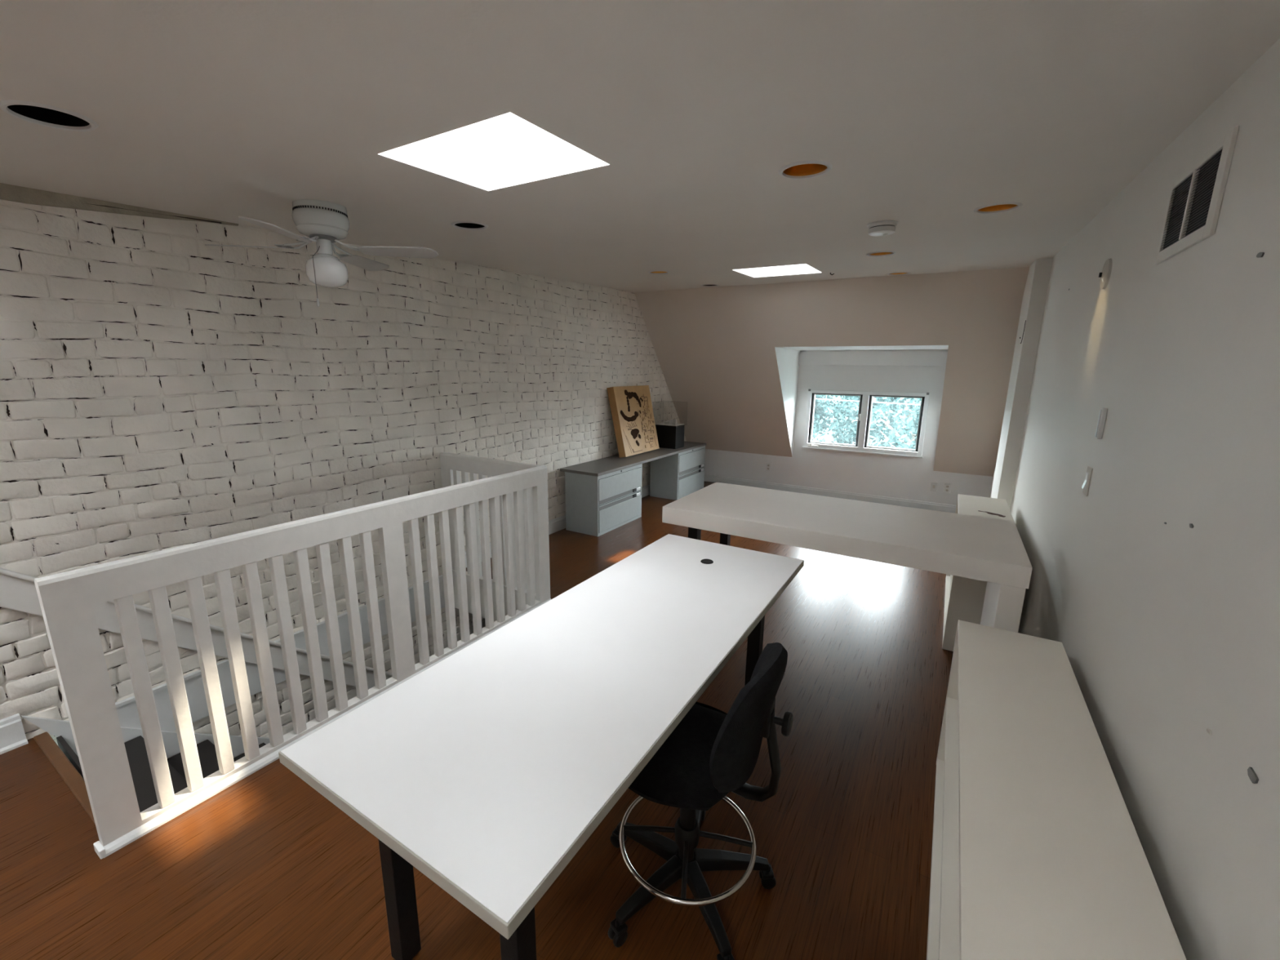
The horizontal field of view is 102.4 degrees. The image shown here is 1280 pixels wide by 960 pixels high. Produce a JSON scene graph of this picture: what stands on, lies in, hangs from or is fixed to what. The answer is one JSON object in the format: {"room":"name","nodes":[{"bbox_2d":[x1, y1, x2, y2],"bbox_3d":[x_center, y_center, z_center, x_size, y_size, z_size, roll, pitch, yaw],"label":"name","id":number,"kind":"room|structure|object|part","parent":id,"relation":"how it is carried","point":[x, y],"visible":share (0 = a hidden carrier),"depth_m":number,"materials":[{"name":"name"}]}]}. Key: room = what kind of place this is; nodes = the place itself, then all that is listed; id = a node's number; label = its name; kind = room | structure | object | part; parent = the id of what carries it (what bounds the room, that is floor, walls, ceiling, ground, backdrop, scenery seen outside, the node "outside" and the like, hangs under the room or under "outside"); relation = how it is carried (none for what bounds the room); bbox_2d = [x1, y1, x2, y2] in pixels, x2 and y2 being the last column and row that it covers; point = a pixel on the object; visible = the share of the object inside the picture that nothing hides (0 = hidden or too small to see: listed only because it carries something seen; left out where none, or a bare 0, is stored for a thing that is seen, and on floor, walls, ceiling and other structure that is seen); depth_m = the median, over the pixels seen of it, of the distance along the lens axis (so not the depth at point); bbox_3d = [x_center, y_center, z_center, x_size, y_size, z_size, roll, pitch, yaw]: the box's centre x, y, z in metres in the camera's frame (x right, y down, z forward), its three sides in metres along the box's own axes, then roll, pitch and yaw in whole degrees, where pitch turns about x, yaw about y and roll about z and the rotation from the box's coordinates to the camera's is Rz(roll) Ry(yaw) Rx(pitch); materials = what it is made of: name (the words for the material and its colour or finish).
{"room":"loft office","nodes":[
{"label":"loft office","id":0,"kind":"room"},
{"bbox_2d":[0,199,686,758],"bbox_3d":[-1.731,0.778,4.277,0.012,5.611,10.322,8,14,30],"label":"wall","id":1,"kind":"structure","parent":0,"point":[162,388],"depth_m":3.00,"materials":[{"name":"white brick"}]},
{"bbox_2d":[0,182,238,226],"bbox_3d":[-3.297,-0.958,1.170,0.020,0.222,4.100,8,14,30],"label":"trim","id":2,"kind":"structure","parent":1,"relation":"attached to","point":[7,192],"depth_m":2.34,"materials":[{"name":"white wood"}]},
{"bbox_2d":[0,568,392,689],"bbox_3d":[-2.165,1.322,3.600,0.050,3.436,3.850,8,14,30],"label":"stair handrail","id":3,"kind":"object","parent":1,"relation":"attached to","point":[18,592],"visible":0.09,"depth_m":2.79,"materials":[{"name":"paint"}]},
{"bbox_2d":[115,574,444,742],"bbox_3d":[-2.196,1.125,3.537,0.028,0.292,2.160,8,14,30],"label":"trim","id":4,"kind":"structure","parent":1,"relation":"attached to","point":[126,708],"depth_m":3.10,"materials":[{"name":"white wood"}]},
{"bbox_2d":[0,484,649,754],"bbox_3d":[-1.785,0.788,4.143,0.037,0.145,10.039,8,14,30],"label":"baseboard","id":5,"kind":"structure","parent":1,"relation":"attached to","point":[12,735],"depth_m":2.37,"materials":[{"name":"white wood"}]},
{"bbox_2d":[0,480,953,959],"bbox_3d":[-0.063,1.099,3.150,4.274,0.001,10.239,8,14,30],"label":"floor","id":6,"kind":"structure","parent":0,"point":[266,867],"depth_m":1.89,"materials":[{"name":"brown wood"}]},
{"bbox_2d":[33,732,95,824],"bbox_3d":[-2.389,1.289,2.181,1.085,0.036,0.046,8,14,30],"label":"stair nosing","id":7,"kind":"structure","parent":6,"relation":"attached to","point":[64,766],"depth_m":2.24,"materials":[{"name":"brown wood"}]},
{"bbox_2d":[34,465,551,859],"bbox_3d":[-1.320,0.624,2.775,0.072,1.056,2.451,8,14,30],"label":"stair railing","id":8,"kind":"object","parent":6,"relation":"on","point":[67,599],"visible":0.98,"depth_m":2.24,"materials":[{"name":"paint"}]},
{"bbox_3d":[-1.918,0.888,1.819,0.044,0.928,0.107,8,14,30],"label":"post","id":9,"kind":"part","parent":8,"relation":"part of","materials":[{"name":"paint"}]},
{"bbox_3d":[-1.951,1.336,1.859,0.066,0.034,0.016,8,14,30],"label":"moulding","id":10,"kind":"part","parent":8,"relation":"part of","materials":[{"name":"white wood"}]},
{"bbox_3d":[-1.312,0.169,2.685,0.044,0.128,2.435,8,14,30],"label":"rail","id":11,"kind":"part","parent":8,"relation":"part of","materials":[{"name":"paint"}]},
{"bbox_3d":[-1.300,1.126,2.872,0.016,0.034,2.443,8,14,30],"label":"moulding","id":12,"kind":"part","parent":8,"relation":"part of","materials":[{"name":"white wood"}]},
{"bbox_3d":[-1.327,1.111,2.896,0.054,0.052,2.405,8,14,30],"label":"rail","id":13,"kind":"part","parent":8,"relation":"part of","materials":[{"name":"paint"}]},
{"bbox_3d":[-1.317,0.684,2.798,0.044,0.928,0.112,8,14,30],"label":"post","id":14,"kind":"part","parent":8,"relation":"part of","materials":[{"name":"paint"}]},
{"bbox_3d":[-0.719,0.482,3.771,0.044,0.928,0.110,8,14,30],"label":"post","id":15,"kind":"part","parent":8,"relation":"part of","materials":[{"name":"paint"}]},
{"bbox_2d":[440,452,539,599],"bbox_3d":[-1.177,0.349,4.062,1.048,1.054,0.072,8,14,30],"label":"stair railing","id":16,"kind":"object","parent":6,"relation":"on","point":[451,464],"visible":0.32,"depth_m":4.05,"materials":[{"name":"paint"}]},
{"bbox_3d":[-1.579,0.357,4.308,0.115,0.925,0.044,8,14,30],"label":"post","id":17,"kind":"part","parent":16,"relation":"part of","materials":[{"name":"paint"}]},
{"bbox_3d":[-1.176,-0.103,3.965,1.040,0.129,0.044,8,14,30],"label":"rail","id":18,"kind":"part","parent":16,"relation":"part of","materials":[{"name":"paint"}]},
{"bbox_3d":[-1.196,0.839,4.165,1.010,0.052,0.054,8,14,30],"label":"rail","id":19,"kind":"part","parent":16,"relation":"part of","materials":[{"name":"paint"}]},
{"bbox_2d":[278,533,804,959],"bbox_3d":[-0.035,0.927,1.972,0.756,0.834,1.998,8,14,30],"label":"table","id":20,"kind":"object","parent":6,"relation":"on","point":[485,771],"visible":0.88,"depth_m":1.35,"materials":[{"name":"laminate"}]},
{"bbox_3d":[-0.698,1.039,1.467,0.060,0.787,0.060,8,14,30],"label":"leg","id":21,"kind":"part","parent":20,"relation":"part of","materials":[{"name":"black metal"}]},
{"bbox_3d":[-0.291,1.095,1.229,0.060,0.787,0.060,8,14,30],"label":"leg","id":22,"kind":"part","parent":20,"relation":"part of","materials":[{"name":"black metal"}]},
{"bbox_3d":[0.554,0.834,2.491,0.060,0.787,0.060,8,14,30],"label":"leg","id":23,"kind":"part","parent":20,"relation":"part of","materials":[{"name":"black metal"}]},
{"bbox_2d":[564,463,642,536],"bbox_3d":[-0.391,0.178,5.856,0.439,0.650,0.898,8,14,30],"label":"filing cabinet","id":24,"kind":"object","parent":6,"relation":"on","point":[596,506],"visible":0.99,"depth_m":5.54,"materials":[{"name":"grey metal"}]},
{"bbox_3d":[-0.215,0.203,5.753,0.012,0.650,0.898,8,14,30],"label":"frame","id":25,"kind":"part","parent":24,"relation":"part of","materials":[{"name":"grey metal"}]},
{"bbox_3d":[-0.212,0.344,5.780,0.012,0.290,0.856,8,14,30],"label":"drawer","id":26,"kind":"part","parent":24,"relation":"part of","materials":[{"name":"grey metal"}]},
{"bbox_3d":[-0.208,0.060,5.719,0.012,0.275,0.856,8,14,30],"label":"drawer","id":27,"kind":"part","parent":24,"relation":"part of","materials":[{"name":"grey metal"}]},
{"bbox_2d":[560,440,706,476],"bbox_3d":[0.059,-0.319,6.562,0.501,0.031,2.740,8,14,30],"label":"countertop","id":28,"kind":"structure","parent":24,"relation":"on","point":[606,465],"depth_m":5.98,"materials":[{"name":"laminate"}]},
{"bbox_2d":[606,385,659,457],"bbox_3d":[-0.067,-0.755,6.492,0.243,0.847,0.881,8,14,30],"label":"picture","id":29,"kind":"object","parent":28,"relation":"on","point":[631,406],"visible":1,"depth_m":6.37,"materials":[{"name":"brown wood"}]},
{"bbox_2d":[652,400,687,448],"bbox_3d":[0.409,-0.764,7.093,0.377,0.625,0.302,8,14,30],"label":"plinth","id":30,"kind":"object","parent":28,"relation":"on","point":[670,434],"visible":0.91,"depth_m":7.01,"materials":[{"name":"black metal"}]},
{"bbox_2d":[649,445,705,500],"bbox_3d":[0.554,-0.142,7.396,0.439,0.650,0.877,8,14,30],"label":"filing cabinet","id":31,"kind":"object","parent":6,"relation":"on","point":[675,477],"visible":0.88,"depth_m":7.09,"materials":[{"name":"grey metal"}]},
{"bbox_3d":[0.731,-0.117,7.293,0.012,0.650,0.877,8,14,30],"label":"frame","id":32,"kind":"part","parent":31,"relation":"part of","materials":[{"name":"grey metal"}]},
{"bbox_3d":[0.734,0.024,7.320,0.012,0.290,0.835,8,14,30],"label":"drawer","id":33,"kind":"part","parent":31,"relation":"part of","materials":[{"name":"grey metal"}]},
{"bbox_3d":[0.737,-0.260,7.259,0.012,0.275,0.835,8,14,30],"label":"drawer","id":34,"kind":"part","parent":31,"relation":"part of","materials":[{"name":"grey metal"}]},
{"bbox_2d":[608,642,792,959],"bbox_3d":[0.163,0.927,1.681,0.614,0.960,0.597,7,14,27],"label":"chair","id":35,"kind":"object","parent":6,"relation":"on","point":[712,753],"visible":0.96,"depth_m":1.56,"materials":[{"name":"black plastic"}]},
{"bbox_3d":[0.026,1.279,1.839,0.255,0.065,0.048,9,15,33],"label":"leg","id":36,"kind":"part","parent":35,"relation":"part of","materials":[{"name":"black plastic"}]},
{"bbox_3d":[0.033,1.318,1.658,0.255,0.065,0.048,-9,15,-37],"label":"leg","id":37,"kind":"part","parent":35,"relation":"part of","materials":[{"name":"black plastic"}]},
{"bbox_3d":[0.131,0.875,1.678,0.430,0.061,0.470,7,14,27],"label":"seat","id":38,"kind":"part","parent":35,"relation":"part of","materials":[{"name":"black fabric"}]},
{"bbox_3d":[0.200,1.268,1.901,0.048,0.065,0.255,4,13,15],"label":"leg","id":39,"kind":"part","parent":35,"relation":"part of","materials":[{"name":"black plastic"}]},
{"bbox_3d":[0.211,1.331,1.609,0.048,0.065,0.255,-4,13,-20],"label":"leg","id":40,"kind":"part","parent":35,"relation":"part of","materials":[{"name":"black plastic"}]},
{"bbox_3d":[0.314,1.300,1.759,0.255,0.065,0.048,0,12,-2],"label":"leg","id":41,"kind":"part","parent":35,"relation":"part of","materials":[{"name":"black plastic"}]},
{"bbox_3d":[0.342,0.692,1.525,0.151,0.430,0.410,7,14,27],"label":"backrest","id":42,"kind":"part","parent":35,"relation":"part of","materials":[{"name":"black fabric"}]},
{"bbox_3d":[0.406,0.700,1.492,0.062,0.066,0.065,7,14,27],"label":"adjustment knob","id":43,"kind":"part","parent":35,"relation":"part of","materials":[{"name":"black plastic"}]},
{"bbox_2d":[662,482,1032,632],"bbox_3d":[1.116,0.649,3.102,1.804,0.929,0.830,8,14,30],"label":"table","id":44,"kind":"object","parent":6,"relation":"on","point":[993,551],"visible":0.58,"depth_m":2.74,"materials":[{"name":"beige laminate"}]},
{"bbox_3d":[0.326,0.670,3.193,0.060,0.829,0.060,8,14,30],"label":"leg","id":45,"kind":"part","parent":44,"relation":"part of","materials":[{"name":"black metal"}]},
{"bbox_3d":[0.622,0.544,3.795,0.060,0.829,0.060,8,14,30],"label":"leg","id":46,"kind":"part","parent":44,"relation":"part of","materials":[{"name":"black metal"}]},
{"bbox_3d":[1.781,0.819,2.588,0.090,0.829,0.588,8,14,30],"label":"panel leg","id":47,"kind":"part","parent":44,"relation":"part of","materials":[{"name":"beige laminate"}]},
{"bbox_2d":[942,493,1013,651],"bbox_3d":[2.440,0.621,3.724,0.328,0.754,1.353,8,14,30],"label":"cabinet","id":48,"kind":"object","parent":6,"relation":"on","point":[964,597],"visible":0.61,"depth_m":3.27,"materials":[{"name":"white wood"}]},
{"bbox_3d":[2.431,0.972,3.802,0.315,0.035,1.313,8,14,30],"label":"panel","id":49,"kind":"part","parent":48,"relation":"part of","materials":[{"name":"white wood"}]},
{"bbox_3d":[2.435,0.647,3.732,0.315,0.020,1.313,8,14,30],"label":"shelf","id":50,"kind":"part","parent":48,"relation":"part of","materials":[{"name":"white wood"}]},
{"bbox_3d":[2.784,0.515,4.285,0.328,0.732,0.020,8,14,30],"label":"panel","id":51,"kind":"part","parent":48,"relation":"part of","materials":[{"name":"white wood"}]},
{"bbox_3d":[2.097,0.748,3.167,0.328,0.732,0.020,8,14,30],"label":"panel","id":52,"kind":"part","parent":48,"relation":"part of","materials":[{"name":"white wood"}]},
{"bbox_3d":[2.445,0.264,3.647,0.328,0.020,1.353,8,14,30],"label":"panel","id":53,"kind":"part","parent":48,"relation":"part of","materials":[{"name":"white wood"}]},
{"bbox_2d":[926,619,1186,959],"bbox_3d":[0.993,1.138,1.352,0.350,0.708,1.994,8,14,30],"label":"cabinet","id":54,"kind":"object","parent":6,"relation":"on","point":[1037,853],"visible":1,"depth_m":1.25,"materials":[{"name":"white wood"}]},
{"bbox_3d":[0.984,1.466,1.425,0.337,0.035,1.954,8,14,30],"label":"panel","id":55,"kind":"part","parent":54,"relation":"part of","materials":[{"name":"white wood"}]},
{"bbox_3d":[1.501,0.975,2.182,0.350,0.688,0.020,8,14,30],"label":"panel","id":56,"kind":"part","parent":54,"relation":"part of","materials":[{"name":"white wood"}]},
{"bbox_3d":[0.988,1.152,1.358,0.337,0.020,1.954,8,14,30],"label":"shelf","id":57,"kind":"part","parent":54,"relation":"part of","materials":[{"name":"white wood"}]},
{"bbox_2d":[452,576,527,622],"bbox_3d":[-1.345,2.251,4.253,1.085,2.750,4.235,8,14,30],"label":"wall","id":58,"kind":"structure","parent":0,"point":[455,579],"depth_m":4.26,"materials":[{"name":"paint"}]},
{"bbox_2d":[21,715,270,812],"bbox_3d":[-1.593,2.149,3.775,1.044,2.625,3.279,8,14,30],"label":"staircase","id":59,"kind":"structure","parent":58,"relation":"attached to","point":[135,748],"depth_m":2.59,"materials":[{"name":"black wood"}]},
{"bbox_2d":[0,0,1279,292],"bbox_3d":[-0.407,-1.209,2.014,4.274,0.379,8.783,8,14,30],"label":"ceiling","id":60,"kind":"structure","parent":0,"point":[925,114],"depth_m":1.49,"materials":[{"name":"paint"}]},
{"bbox_2d":[0,99,97,131],"bbox_3d":[-1.755,-1.150,1.518,0.202,0.157,0.202,8,14,30],"label":"recessed light","id":61,"kind":"object","parent":60,"relation":"in","point":[38,113],"visible":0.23,"depth_m":1.57,"materials":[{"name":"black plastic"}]},
{"bbox_2d":[204,199,438,306],"bbox_3d":[-1.549,-1.101,2.561,0.774,0.484,0.846,11,16,40],"label":"ceiling fan","id":62,"kind":"object","parent":60,"relation":"hanging from","point":[326,223],"visible":0.99,"depth_m":2.50,"materials":[{"name":"metal"}]},
{"bbox_3d":[-1.905,-1.137,2.506,0.370,0.030,0.130,-1,12,-6],"label":"blade","id":63,"kind":"part","parent":62,"relation":"part of","materials":[{"name":"paint"}]},
{"bbox_3d":[-1.545,-1.067,2.200,0.130,0.030,0.370,0,12,-2],"label":"blade","id":64,"kind":"part","parent":62,"relation":"part of","materials":[{"name":"paint"}]},
{"bbox_3d":[-1.685,-1.165,2.523,0.173,0.052,0.078,-1,12,-6],"label":"blade arm","id":65,"kind":"part","parent":62,"relation":"part of","materials":[{"name":"metal"}]},
{"bbox_3d":[-1.552,-1.139,2.411,0.078,0.052,0.173,0,12,-2],"label":"blade arm","id":66,"kind":"part","parent":62,"relation":"part of","materials":[{"name":"metal"}]},
{"bbox_3d":[-1.560,-1.010,2.500,0.005,0.251,0.067,1,12,1],"label":"pull chain","id":67,"kind":"part","parent":62,"relation":"part of","materials":[{"name":"silver metal"}]},
{"bbox_3d":[-1.557,-1.187,2.532,0.120,0.016,0.120,8,14,30],"label":"rotor plate","id":68,"kind":"part","parent":62,"relation":"part of","materials":[{"name":"white metal"}]},
{"bbox_3d":[-1.558,-1.033,2.566,0.182,0.136,0.182,8,14,30],"label":"glass globe","id":69,"kind":"part","parent":62,"relation":"part of"},
{"bbox_3d":[-1.550,-1.194,2.662,0.078,0.052,0.173,1,12,3],"label":"blade arm","id":70,"kind":"part","parent":62,"relation":"part of","materials":[{"name":"metal"}]},
{"bbox_3d":[-1.429,-1.168,2.552,0.173,0.052,0.078,-1,12,-7],"label":"blade arm","id":71,"kind":"part","parent":62,"relation":"part of","materials":[{"name":"metal"}]},
{"bbox_3d":[-1.539,-1.214,2.884,0.130,0.030,0.370,1,12,3],"label":"blade","id":72,"kind":"part","parent":62,"relation":"part of","materials":[{"name":"paint"}]},
{"bbox_3d":[-1.210,-1.145,2.585,0.370,0.030,0.130,-1,12,-7],"label":"blade","id":73,"kind":"part","parent":62,"relation":"part of","materials":[{"name":"paint"}]},
{"bbox_2d":[450,221,488,230],"bbox_3d":[-0.958,-1.501,2.886,0.202,0.157,0.202,8,14,30],"label":"recessed light","id":74,"kind":"object","parent":60,"relation":"in","point":[466,225],"visible":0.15,"depth_m":2.96,"materials":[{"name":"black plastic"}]},
{"bbox_2d":[377,112,609,191],"bbox_3d":[-0.520,-1.539,1.813,0.747,0.764,0.620,8,14,30],"label":"skylight","id":75,"kind":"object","parent":60,"relation":"attached to","point":[507,149],"depth_m":2.12,"materials":[{"name":"glass"}]},
{"bbox_2d":[648,270,670,274],"bbox_3d":[0.174,-1.958,4.668,0.202,0.157,0.202,8,14,30],"label":"recessed light","id":76,"kind":"object","parent":60,"relation":"in","point":[655,272],"visible":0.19,"depth_m":4.74,"materials":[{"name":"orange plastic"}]},
{"bbox_2d":[700,284,719,286],"bbox_3d":[0.770,-2.209,5.646,0.202,0.157,0.202,8,14,30],"label":"recessed light","id":77,"kind":"object","parent":60,"relation":"in","point":[704,285],"visible":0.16,"depth_m":5.71,"materials":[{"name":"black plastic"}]},
{"bbox_2d":[733,263,821,277],"bbox_3d":[1.249,-2.245,4.570,0.744,0.767,0.690,8,14,30],"label":"window","id":78,"kind":"structure","parent":60,"relation":"attached to","point":[803,268],"depth_m":4.90,"materials":[{"name":"glass"}]},
{"bbox_2d":[777,160,832,179],"bbox_3d":[0.643,-1.274,1.989,0.202,0.157,0.202,8,14,30],"label":"recessed light","id":79,"kind":"object","parent":60,"relation":"in","point":[802,170],"visible":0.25,"depth_m":2.06,"materials":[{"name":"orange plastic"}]},
{"bbox_2d":[866,250,896,257],"bbox_3d":[1.770,-1.729,3.766,0.202,0.157,0.202,8,14,30],"label":"recessed light","id":80,"kind":"object","parent":60,"relation":"in","point":[876,254],"visible":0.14,"depth_m":3.83,"materials":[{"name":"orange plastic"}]},
{"bbox_2d":[866,220,898,235],"bbox_3d":[1.354,-1.405,2.881,0.162,0.061,0.162,8,14,30],"label":"smoke detector","id":81,"kind":"object","parent":60,"relation":"attached to","point":[882,228],"visible":1,"depth_m":2.83,"materials":[{"name":"white plastic"}]},
{"bbox_2d":[886,271,910,275],"bbox_3d":[2.405,-1.987,4.772,0.202,0.157,0.202,8,14,30],"label":"recessed light","id":82,"kind":"object","parent":60,"relation":"in","point":[895,273],"visible":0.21,"depth_m":4.83,"materials":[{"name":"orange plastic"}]},
{"bbox_2d":[973,201,1022,213],"bbox_3d":[1.770,-1.414,2.534,0.202,0.157,0.202,8,14,30],"label":"recessed light","id":83,"kind":"object","parent":60,"relation":"in","point":[999,207],"visible":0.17,"depth_m":2.59,"materials":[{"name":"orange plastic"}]},
{"bbox_2d":[634,266,1029,476],"bbox_3d":[2.071,-1.244,6.242,4.274,2.292,1.834,8,14,30],"label":"wall","id":84,"kind":"structure","parent":0,"point":[714,347],"depth_m":5.80,"materials":[{"name":"paint"}]},
{"bbox_2d":[704,349,993,505],"bbox_3d":[2.536,-0.761,7.150,4.274,2.014,0.001,8,14,30],"label":"wall","id":85,"kind":"structure","parent":0,"point":[882,475],"depth_m":6.90,"materials":[{"name":"paint"}]},
{"bbox_2d":[765,462,771,471],"bbox_3d":[1.907,-0.193,7.649,0.074,0.120,0.010,8,14,30],"label":"wall outlet","id":86,"kind":"object","parent":85,"relation":"attached to","point":[768,464],"visible":1,"depth_m":7.65,"materials":[{"name":"white plastic"}]},
{"bbox_2d":[704,474,956,513],"bbox_3d":[2.519,0.171,7.342,4.074,0.110,0.020,8,14,30],"label":"baseboard","id":87,"kind":"structure","parent":85,"relation":"attached to","point":[712,478],"depth_m":7.20,"materials":[{"name":"white wood"}]},
{"bbox_2d":[802,389,929,457],"bbox_3d":[2.983,-0.778,6.890,1.513,0.825,0.148,8,14,30],"label":"window","id":88,"kind":"structure","parent":85,"relation":"in","point":[865,404],"depth_m":6.85,"materials":[{"name":"plastic"}]},
{"bbox_3d":[2.687,-0.836,7.090,0.661,0.701,0.078,8,14,30],"label":"sash","id":89,"kind":"part","parent":88,"relation":"part of","materials":[{"name":"clear glass"}]},
{"bbox_3d":[2.960,-0.380,6.945,1.513,0.022,0.040,8,14,30],"label":"sill","id":90,"kind":"part","parent":88,"relation":"part of","materials":[{"name":"plastic"}]},
{"bbox_3d":[3.314,-0.748,6.723,0.643,0.701,0.078,8,14,30],"label":"sash","id":91,"kind":"part","parent":88,"relation":"part of","materials":[{"name":"clear glass"}]},
{"bbox_2d":[929,481,937,491],"bbox_3d":[3.753,0.085,6.574,0.074,0.120,0.008,8,14,30],"label":"wall outlet","id":92,"kind":"object","parent":85,"relation":"attached to","point":[933,485],"visible":1,"depth_m":6.57,"materials":[{"name":"white plastic"}]},
{"bbox_2d":[943,483,951,493],"bbox_3d":[3.879,0.107,6.500,0.074,0.120,0.010,8,14,30],"label":"wall outlet","id":93,"kind":"object","parent":85,"relation":"attached to","point":[947,487],"visible":1,"depth_m":6.50,"materials":[{"name":"white plastic"}]},
{"bbox_2d":[774,345,948,457],"bbox_3d":[2.668,-0.850,6.337,1.786,1.495,1.197,8,14,30],"label":"wall","id":94,"kind":"structure","parent":0,"point":[789,359],"depth_m":6.63,"materials":[{"name":"paint"}]},
{"bbox_2d":[990,38,1279,959],"bbox_3d":[1.725,-0.012,1.881,0.001,2.750,10.139,8,14,30],"label":"wall","id":95,"kind":"structure","parent":0,"point":[1169,633],"depth_m":1.29,"materials":[{"name":"paint"}]},
{"bbox_2d":[991,257,1053,509],"bbox_3d":[3.299,-0.514,4.541,0.130,2.650,0.660,8,14,30],"label":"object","id":96,"kind":"structure","parent":95,"relation":"attached to","point":[1034,296],"depth_m":4.25,"materials":[{"name":"paint"}]},
{"bbox_2d":[1081,465,1093,496],"bbox_3d":[1.888,0.003,2.178,0.016,0.120,0.076,8,14,30],"label":"light switch","id":97,"kind":"object","parent":95,"relation":"attached to","point":[1086,486],"visible":1,"depth_m":2.16,"materials":[{"name":"white plastic"}]},
{"bbox_2d":[1094,407,1107,439],"bbox_3d":[1.856,-0.228,2.072,0.020,0.124,0.032,8,14,30],"label":"wall control plate","id":98,"kind":"object","parent":95,"relation":"attached to","point":[1103,412],"visible":1,"depth_m":2.06,"materials":[{"name":"white plastic"}]},
{"bbox_2d":[1098,258,1112,288],"bbox_3d":[2.105,-0.933,2.333,0.022,0.130,0.130,8,14,30],"label":"blank plate","id":99,"kind":"object","parent":95,"relation":"attached to","point":[1104,276],"visible":1,"depth_m":2.31,"materials":[{"name":"white plastic"}]},
{"bbox_2d":[1154,125,1239,264],"bbox_3d":[1.607,-0.803,1.504,0.012,0.253,0.450,8,14,30],"label":"air vent","id":100,"kind":"object","parent":95,"relation":"in","point":[1195,197],"visible":1,"depth_m":1.46,"materials":[{"name":"metal"}]},
{"bbox_2d":[1206,728,1212,735],"bbox_3d":[1.168,0.516,1.056,0.003,0.008,0.018,8,14,30],"label":"wall anchor hole","id":101,"kind":"object","parent":95,"relation":"attached to","point":[1208,731],"visible":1,"depth_m":1.05,"materials":[{"name":"grey"}]},
{"bbox_2d":[1247,766,1258,783],"bbox_3d":[1.080,0.521,0.907,0.003,0.018,0.031,8,14,30],"label":"wall anchor hole","id":102,"kind":"object","parent":95,"relation":"attached to","point":[1252,775],"visible":1,"depth_m":0.91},
{"bbox_2d":[1256,252,1264,257],"bbox_3d":[1.339,-0.486,1.112,0.003,0.011,0.028,8,14,30],"label":"wall anchor hole","id":103,"kind":"object","parent":95,"relation":"attached to","point":[1260,254],"visible":1,"depth_m":1.11,"materials":[{"name":"grey"}]},
{"label":"outside","id":104,"kind":"structure","parent":0,"visible":0},
{"bbox_2d":[811,395,898,448],"bbox_3d":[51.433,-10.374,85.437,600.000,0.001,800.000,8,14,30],"label":"ground","id":105,"kind":"structure","parent":104,"point":[828,438],"depth_m":63.39,"materials":[{"name":"white snow"}]},
{"bbox_2d":[817,395,833,430],"bbox_3d":[7.970,-3.695,26.017,3.802,10.938,4.478,8,14,30],"label":"tree","id":106,"kind":"object","parent":105,"relation":"on","point":[823,395],"visible":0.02,"depth_m":24.84,"materials":[{"name":"green plant"}]},
{"bbox_2d":[811,394,859,443],"bbox_3d":[5.076,-0.333,17.062,3.363,8.072,3.183,0,12,-3],"label":"tree","id":107,"kind":"object","parent":105,"relation":"on","point":[820,406],"visible":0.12,"depth_m":16.31,"materials":[{"name":"green plant"}]},
{"bbox_2d":[817,395,902,447],"bbox_3d":[8.125,-1.783,19.495,5.361,9.955,3.372,8,14,30],"label":"tree","id":108,"kind":"object","parent":105,"relation":"on","point":[842,437],"visible":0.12,"depth_m":19.20,"materials":[{"name":"green plant"}]},
{"bbox_2d":[837,395,907,447],"bbox_3d":[12.957,-4.756,27.506,4.792,12.508,4.212,8,14,30],"label":"tree","id":109,"kind":"object","parent":105,"relation":"on","point":[882,412],"visible":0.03,"depth_m":27.19,"materials":[{"name":"green plant"}]},
{"bbox_2d":[854,396,921,449],"bbox_3d":[7.838,-0.288,15.271,3.615,8.808,3.256,8,14,30],"label":"tree","id":110,"kind":"object","parent":105,"relation":"on","point":[913,415],"visible":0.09,"depth_m":14.99,"materials":[{"name":"green plant"}]},
{"bbox_2d":[869,396,920,448],"bbox_3d":[6.244,1.172,12.545,2.403,7.069,2.332,8,14,30],"label":"tree","id":111,"kind":"object","parent":105,"relation":"on","point":[908,423],"visible":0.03,"depth_m":12.20,"materials":[{"name":"green plant"}]},
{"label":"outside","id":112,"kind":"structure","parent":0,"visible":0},
{"bbox_2d":[815,398,920,405],"bbox_3d":[3.287,-1.720,10.201,13.025,0.301,0.116,9,15,34],"label":"utility wire","id":113,"kind":"object","parent":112,"point":[815,398],"visible":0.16,"depth_m":9.48,"materials":[{"name":"white"}]}
]}

